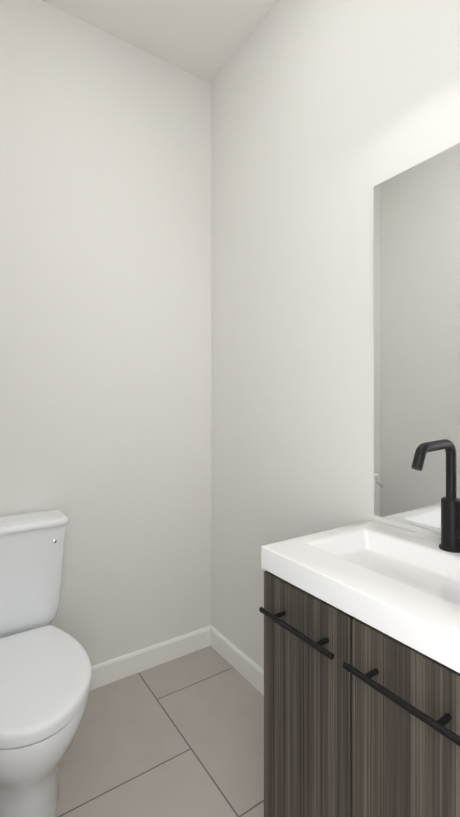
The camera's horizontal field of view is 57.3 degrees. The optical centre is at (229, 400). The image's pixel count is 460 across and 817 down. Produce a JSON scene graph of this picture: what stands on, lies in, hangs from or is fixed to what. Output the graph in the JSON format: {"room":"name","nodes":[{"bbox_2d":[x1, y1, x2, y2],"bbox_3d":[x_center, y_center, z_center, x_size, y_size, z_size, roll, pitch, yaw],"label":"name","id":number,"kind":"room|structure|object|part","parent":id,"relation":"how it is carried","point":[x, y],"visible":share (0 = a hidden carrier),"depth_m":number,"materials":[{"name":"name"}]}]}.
{"room":"bathroom","nodes":[
{"label":"bathroom","id":0,"kind":"room"},
{"bbox_2d":[0,0,210,665],"bbox_3d":[-0.704,-0.197,1.835,1.590,2.900,0.100,0,0,-34],"label":"wall","id":1,"kind":"structure","parent":0,"point":[105,293],"depth_m":1.88,"materials":[{"name":"paint"}]},
{"bbox_2d":[90,625,211,689],"bbox_3d":[-0.673,1.205,1.782,1.390,0.095,0.013,0,0,-34],"label":"baseboard","id":2,"kind":"structure","parent":1,"relation":"attached to","point":[120,667],"depth_m":1.97,"materials":[{"name":"white paint"}]},
{"bbox_2d":[54,646,263,816],"bbox_3d":[0.265,1.277,0.371,2.790,0.060,3.600,0,0,-34],"label":"floor","id":3,"kind":"structure","parent":0,"point":[182,736],"depth_m":1.52,"materials":[{"name":"tile"}]},
{"bbox_2d":[0,509,91,816],"bbox_3d":[-0.687,0.847,1.343,0.419,0.808,0.704,0,0,-34],"label":"toilet","id":4,"kind":"object","parent":3,"relation":"on","point":[45,677],"visible":1,"depth_m":1.28,"materials":[{"name":"white ceramic"}]},
{"bbox_3d":[-0.817,0.665,1.567,0.372,0.390,0.174,0,0,-34],"label":"tank","id":5,"kind":"part","parent":4,"relation":"part of","materials":[{"name":"white ceramic"}]},
{"bbox_3d":[-0.816,0.458,1.567,0.388,0.030,0.192,0,0,-34],"label":"tank lid","id":6,"kind":"part","parent":4,"relation":"part of","materials":[{"name":"white ceramic"}]},
{"bbox_3d":[-0.646,1.058,1.308,0.364,0.386,0.599,0,0,-34],"label":"bowl","id":7,"kind":"part","parent":4,"relation":"part of","materials":[{"name":"white ceramic"}]},
{"bbox_3d":[-0.623,0.842,1.274,0.378,0.042,0.518,0,0,-34],"label":"seat","id":8,"kind":"part","parent":4,"relation":"part of","materials":[{"name":"white plastic"}]},
{"bbox_2d":[259,439,459,816],"bbox_3d":[0.412,0.673,0.965,0.487,1.153,0.578,0,0,-34],"label":"bathroom vanity","id":9,"kind":"object","parent":3,"relation":"on","point":[361,669],"visible":1,"depth_m":0.89,"materials":[{"name":"brown wood"}]},
{"bbox_2d":[261,519,459,696],"bbox_3d":[0.427,0.404,0.976,0.450,0.056,0.578,0,0,-34],"label":"sink","id":10,"kind":"object","parent":9,"relation":"in","point":[401,585],"depth_m":0.94,"materials":[{"name":"white ceramic"}]},
{"bbox_2d":[411,439,459,552],"bbox_3d":[0.529,0.236,1.020,0.210,0.280,0.104,0,0,-34],"label":"tap","id":11,"kind":"object","parent":9,"relation":"on","point":[450,504],"depth_m":1.05,"materials":[{"name":"black metal"}]},
{"bbox_2d":[41,0,278,82],"bbox_3d":[0.265,-1.683,0.383,2.790,0.060,3.600,0,0,-34],"label":"ceiling","id":12,"kind":"structure","parent":0,"point":[205,40],"depth_m":1.84,"materials":[{"name":"white paint"}]},
{"bbox_2d":[211,0,459,669],"bbox_3d":[0.442,-0.199,1.456,0.100,2.900,1.800,0,0,-34],"label":"wall","id":13,"kind":"structure","parent":0,"point":[327,116],"depth_m":1.61,"materials":[{"name":"paint"}]},
{"bbox_2d":[210,626,263,695],"bbox_3d":[0.176,1.205,1.748,0.013,0.095,0.983,0,0,-34],"label":"baseboard","id":14,"kind":"structure","parent":13,"relation":"attached to","point":[246,667],"depth_m":1.94,"materials":[{"name":"white paint"}]},
{"bbox_2d":[374,143,459,531],"bbox_3d":[0.619,-0.158,1.090,0.008,1.044,0.584,0,0,-34],"label":"mirror","id":15,"kind":"object","parent":13,"relation":"attached to","point":[416,305],"visible":1,"depth_m":1.21,"materials":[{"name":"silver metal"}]}
]}

